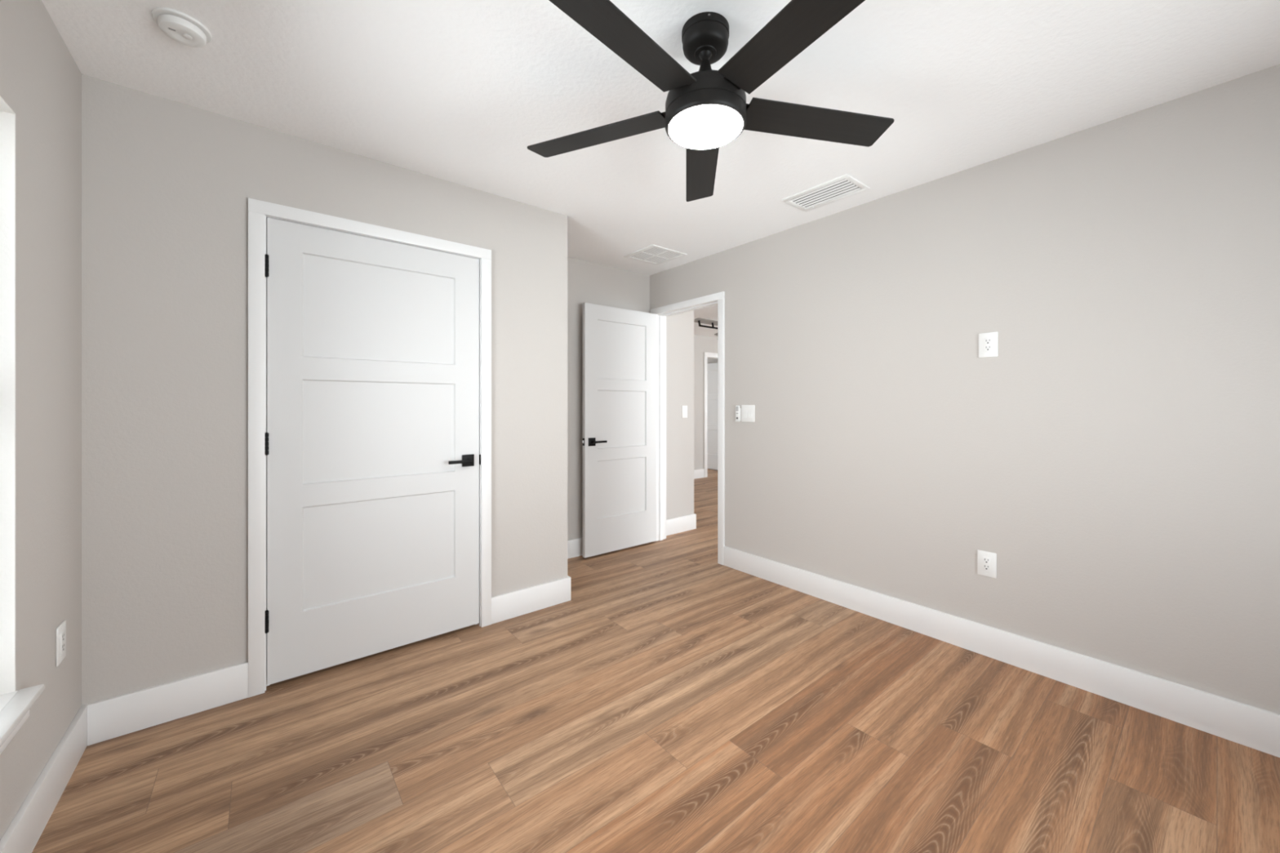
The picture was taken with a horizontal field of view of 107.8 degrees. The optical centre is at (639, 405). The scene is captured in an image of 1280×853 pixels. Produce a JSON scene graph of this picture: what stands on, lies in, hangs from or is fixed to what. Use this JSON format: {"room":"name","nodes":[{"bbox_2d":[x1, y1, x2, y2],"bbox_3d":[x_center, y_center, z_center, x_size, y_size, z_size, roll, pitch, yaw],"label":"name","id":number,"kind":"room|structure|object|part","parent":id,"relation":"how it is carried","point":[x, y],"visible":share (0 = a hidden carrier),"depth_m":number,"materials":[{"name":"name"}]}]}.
{"room":"empty bedroom","nodes":[
{"label":"empty bedroom","id":0,"kind":"room"},
{"bbox_2d":[0,0,81,839],"bbox_3d":[-1.189,0.015,0.507,0.190,2.440,4.563,0,0,-39],"label":"wall","id":1,"kind":"structure","parent":0,"point":[41,80],"depth_m":1.36,"materials":[{"name":"beige paint"}]},
{"bbox_2d":[0,684,44,754],"bbox_3d":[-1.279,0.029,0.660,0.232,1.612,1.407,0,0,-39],"label":"window sill","id":2,"kind":"structure","parent":1,"relation":"in","point":[15,706],"depth_m":1.18,"materials":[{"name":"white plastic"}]},
{"bbox_2d":[0,703,88,852],"bbox_3d":[-0.908,1.161,0.323,0.016,0.147,3.544,0,0,-39],"label":"baseboard","id":3,"kind":"structure","parent":1,"relation":"attached to","point":[22,835],"depth_m":1.38,"materials":[{"name":"white paint"}]},
{"bbox_2d":[55,619,66,666],"bbox_3d":[-1.877,0.769,1.515,0.008,0.122,0.079,0,0,-39],"label":"power outlet","id":4,"kind":"object","parent":1,"relation":"attached to","point":[60,631],"visible":1,"depth_m":1.50,"materials":[{"name":"white plastic"}]},
{"bbox_2d":[60,630,64,654],"bbox_3d":[-1.876,0.769,1.516,0.004,0.067,0.033,0,0,-39],"label":"receptacle","id":5,"kind":"object","parent":4,"relation":"attached to","point":[62,632],"depth_m":1.51,"materials":[{"name":"white plastic"}]},
{"bbox_2d":[81,74,567,705],"bbox_3d":[-1.469,0.015,2.607,2.017,2.440,0.714,0,0,-39],"label":"wall","id":6,"kind":"structure","parent":0,"point":[167,185],"depth_m":1.89,"materials":[{"name":"beige paint"}]},
{"bbox_2d":[87,537,582,746],"bbox_3d":[-0.958,1.161,3.010,3.285,0.147,0.730,0,0,-39],"label":"baseboard","id":7,"kind":"structure","parent":6,"relation":"attached to","point":[114,717],"depth_m":1.87,"materials":[{"name":"white paint"}]},
{"bbox_2d":[248,198,491,697],"bbox_3d":[-1.290,0.178,2.356,1.053,2.114,0.133,0,0,-39],"label":"trim","id":8,"kind":"structure","parent":6,"relation":"attached to","point":[259,211],"depth_m":2.01,"materials":[{"name":"white paint"}]},
{"bbox_2d":[265,217,479,685],"bbox_3d":[-1.257,0.198,2.309,0.936,2.034,0.088,0,0,-39],"label":"door","id":9,"kind":"structure","parent":6,"relation":"in","point":[372,434],"depth_m":2.27,"materials":[{"name":"white paint"}]},
{"bbox_3d":[-0.970,0.301,2.514,0.128,0.022,0.045,0,0,-39],"label":"lever","id":10,"kind":"part","parent":9,"relation":"part of","materials":[{"name":"black metal"}]},
{"bbox_3d":[-0.945,0.301,2.567,0.065,0.065,0.010,0,0,-39],"label":"handle","id":11,"kind":"part","parent":9,"relation":"part of","materials":[{"name":"black metal"}]},
{"bbox_2d":[567,257,693,540],"bbox_3d":[-1.004,0.015,3.514,3.880,2.440,0.119,0,0,-39],"label":"wall","id":12,"kind":"structure","parent":0,"point":[590,282],"depth_m":4.19,"materials":[{"name":"beige paint"}]},
{"bbox_2d":[666,513,696,535],"bbox_3d":[0.337,1.161,4.585,0.480,0.147,0.131,0,0,-39],"label":"baseboard","id":13,"kind":"structure","parent":12,"relation":"attached to","point":[681,524],"depth_m":4.55,"materials":[{"name":"white paint"}]},
{"bbox_2d":[681,405,687,417],"bbox_3d":[0.442,0.059,4.600,0.074,0.120,0.010,0,0,-39],"label":"light switch","id":14,"kind":"object","parent":12,"relation":"attached to","point":[684,408],"visible":1,"depth_m":4.60,"materials":[{"name":"white plastic"}]},
{"bbox_2d":[31,468,1279,852],"bbox_3d":[0.787,1.235,5.152,12.748,0.001,9.740,0,0,-39],"label":"floor","id":15,"kind":"structure","parent":0,"point":[680,700],"depth_m":1.65,"materials":[{"name":"brown wood"}]},
{"bbox_2d":[41,0,1279,337],"bbox_3d":[0.742,-1.265,5.204,9.101,0.120,9.440,0,0,-39],"label":"ceiling","id":16,"kind":"structure","parent":0,"point":[457,91],"depth_m":1.73,"materials":[{"name":"white paint"}]},
{"bbox_2d":[151,7,211,47],"bbox_3d":[-1.450,-1.187,1.480,0.136,0.036,0.136,0,0,-39],"label":"smoke detector","id":17,"kind":"object","parent":16,"relation":"attached to","point":[179,26],"visible":1,"depth_m":1.46,"materials":[{"name":"white plastic"}]},
{"bbox_2d":[623,244,687,265],"bbox_3d":[0.122,-1.202,3.739,0.360,0.006,0.360,0,0,-39],"label":"ceiling vent","id":18,"kind":"object","parent":16,"relation":"in","point":[652,254],"visible":1,"depth_m":3.73,"materials":[{"name":"white metal"}]},
{"bbox_2d":[693,317,717,335],"bbox_3d":[1.086,-1.061,5.739,1.176,0.288,1.352,0,0,-39],"label":"light fixture","id":19,"kind":"object","parent":16,"relation":"hanging from","point":[699,320],"visible":0.16,"depth_m":5.48,"materials":[{"name":"black metal"}]},
{"bbox_3d":[0.844,-0.990,5.544,0.555,0.007,0.120,0,-12,-39],"label":"blade","id":20,"kind":"part","parent":19,"relation":"part of","materials":[{"name":"black metal"}]},
{"bbox_3d":[0.917,-0.953,5.593,0.600,0.069,0.024,0,-12,-39],"label":"blade arm","id":21,"kind":"part","parent":19,"relation":"part of","materials":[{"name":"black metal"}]},
{"bbox_2d":[527,0,893,201],"bbox_3d":[0.208,-1.042,1.470,1.272,0.327,1.269,0,0,-39],"label":"ceiling fan","id":22,"kind":"object","parent":16,"relation":"hanging from","point":[706,109],"visible":1,"depth_m":1.43,"materials":[{"name":"black metal"}]},
{"bbox_3d":[-0.154,-0.959,1.662,0.523,0.006,0.125,0,11,24],"label":"blade","id":23,"kind":"part","parent":22,"relation":"part of","materials":[{"name":"black wood"}]},
{"bbox_3d":[-0.054,-0.959,1.206,0.125,0.006,0.523,15,10,41],"label":"blade","id":24,"kind":"part","parent":22,"relation":"part of","materials":[{"name":"black wood"}]},
{"bbox_3d":[0.249,-0.959,1.898,0.125,0.007,0.523,-11,-1,6],"label":"blade","id":25,"kind":"part","parent":22,"relation":"part of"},
{"bbox_2d":[668,105,742,149],"bbox_3d":[0.210,-0.888,1.503,0.237,0.020,0.237,0,0,-39],"label":"diffuser","id":26,"kind":"object","parent":22,"relation":"attached to","point":[690,126],"depth_m":1.47,"materials":[{"name":"white glass"}]},
{"bbox_3d":[0.411,-0.959,1.160,0.125,0.006,0.523,13,-7,-30],"label":"blade","id":27,"kind":"part","parent":22,"relation":"part of","materials":[{"name":"black wood"}]},
{"bbox_3d":[0.599,-0.959,1.588,0.523,0.006,0.125,0,-11,-12],"label":"blade","id":28,"kind":"part","parent":22,"relation":"part of","materials":[{"name":"black wood"}]},
{"bbox_2d":[781,173,870,212],"bbox_3d":[1.051,-1.195,2.657,0.258,0.020,0.394,0,0,-39],"label":"ceiling vent","id":29,"kind":"object","parent":16,"relation":"in","point":[844,186],"visible":1,"depth_m":2.64,"materials":[{"name":"white metal"}]},
{"bbox_2d":[693,334,717,470],"bbox_3d":[0.821,0.015,7.891,5.200,2.440,0.115,0,0,-39],"label":"wall","id":30,"kind":"structure","parent":0,"point":[702,344],"depth_m":7.97,"materials":[{"name":"paint"}]},
{"bbox_2d":[693,468,704,479],"bbox_3d":[-0.030,1.161,7.118,2.905,0.147,0.016,0,0,-39],"label":"baseboard","id":31,"kind":"structure","parent":30,"relation":"attached to","point":[698,473],"depth_m":7.95,"materials":[{"name":"white paint"}]},
{"bbox_2d":[703,351,717,477],"bbox_3d":[1.433,0.154,8.374,0.940,2.161,0.133,0,0,-39],"label":"trim","id":32,"kind":"structure","parent":30,"relation":"attached to","point":[707,355],"depth_m":8.05,"materials":[{"name":"white paint"}]},
{"bbox_2d":[707,363,717,470],"bbox_3d":[1.414,0.204,8.941,0.088,2.035,0.762,0,0,-39],"label":"door","id":33,"kind":"structure","parent":30,"relation":"in","point":[712,367],"depth_m":8.98,"materials":[{"name":"white paint"}]},
{"bbox_2d":[707,358,717,364],"bbox_3d":[-0.506,0.015,8.578,4.000,2.440,2.623,0,0,-39],"label":"wall","id":34,"kind":"structure","parent":0,"point":[709,360],"depth_m":9.21,"materials":[{"name":"paint"}]},
{"bbox_2d":[649,64,1279,714],"bbox_3d":[1.437,0.015,2.752,0.115,2.440,4.373,0,0,-39],"label":"wall","id":35,"kind":"structure","parent":0,"point":[1117,456],"depth_m":2.13,"materials":[{"name":"beige paint"}]},
{"bbox_2d":[649,291,724,564],"bbox_3d":[0.427,0.175,4.000,0.151,2.120,0.877,0,0,-39],"label":"trim","id":36,"kind":"structure","parent":35,"relation":"attached to","point":[717,299],"depth_m":4.15,"materials":[{"name":"white paint"}]},
{"bbox_2d":[582,302,656,558],"bbox_3d":[-0.155,0.197,3.990,0.786,2.045,0.141,0,0,-39],"label":"door","id":37,"kind":"structure","parent":36,"relation":"attached to","point":[619,442],"depth_m":3.96,"materials":[{"name":"white paint"}]},
{"bbox_3d":[-0.388,0.293,3.773,0.065,0.065,0.010,0,0,-39],"label":"handle","id":38,"kind":"part","parent":37,"relation":"part of","materials":[{"name":"black metal"}]},
{"bbox_3d":[-0.332,0.293,3.786,0.128,0.022,0.045,0,0,-39],"label":"lever","id":39,"kind":"part","parent":37,"relation":"part of","materials":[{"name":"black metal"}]},
{"bbox_2d":[735,405,741,421],"bbox_3d":[0.737,0.059,3.507,0.024,0.120,0.039,0,0,-39],"label":"remote","id":40,"kind":"object","parent":35,"relation":"attached to","point":[738,411],"visible":1,"depth_m":3.50,"materials":[{"name":"white plastic"}]},
{"bbox_2d":[741,404,755,422],"bbox_3d":[0.796,0.057,3.445,0.010,0.124,0.121,0,0,-39],"label":"light switch","id":41,"kind":"object","parent":35,"relation":"attached to","point":[748,411],"visible":1,"depth_m":3.44,"materials":[{"name":"white plastic"}]},
{"bbox_2d":[977,550,996,577],"bbox_3d":[1.716,0.783,2.309,0.008,0.122,0.079,0,0,-39],"label":"power outlet","id":42,"kind":"object","parent":35,"relation":"attached to","point":[986,561],"visible":1,"depth_m":2.31,"materials":[{"name":"white plastic"}]},
{"bbox_2d":[982,556,991,571],"bbox_3d":[1.714,0.783,2.308,0.004,0.067,0.033,0,0,-39],"label":"receptacle","id":43,"kind":"object","parent":42,"relation":"attached to","point":[986,560],"depth_m":2.31,"materials":[{"name":"white plastic"}]},
{"bbox_2d":[978,331,998,357],"bbox_3d":[1.719,-0.300,2.305,0.008,0.122,0.079,0,0,-39],"label":"power outlet","id":44,"kind":"object","parent":35,"relation":"attached to","point":[988,342],"visible":1,"depth_m":2.30,"materials":[{"name":"white plastic"}]},
{"bbox_2d":[983,337,991,351],"bbox_3d":[1.718,-0.300,2.304,0.004,0.067,0.033,0,0,-39],"label":"receptacle","id":45,"kind":"object","parent":44,"relation":"attached to","point":[987,341],"depth_m":2.30,"materials":[{"name":"white plastic"}]},
{"bbox_2d":[723,546,1279,757],"bbox_3d":[1.701,1.161,2.320,0.016,0.147,3.337,0,0,-39],"label":"baseboard","id":46,"kind":"structure","parent":35,"relation":"attached to","point":[1246,725],"depth_m":2.11,"materials":[{"name":"white paint"}]}
]}

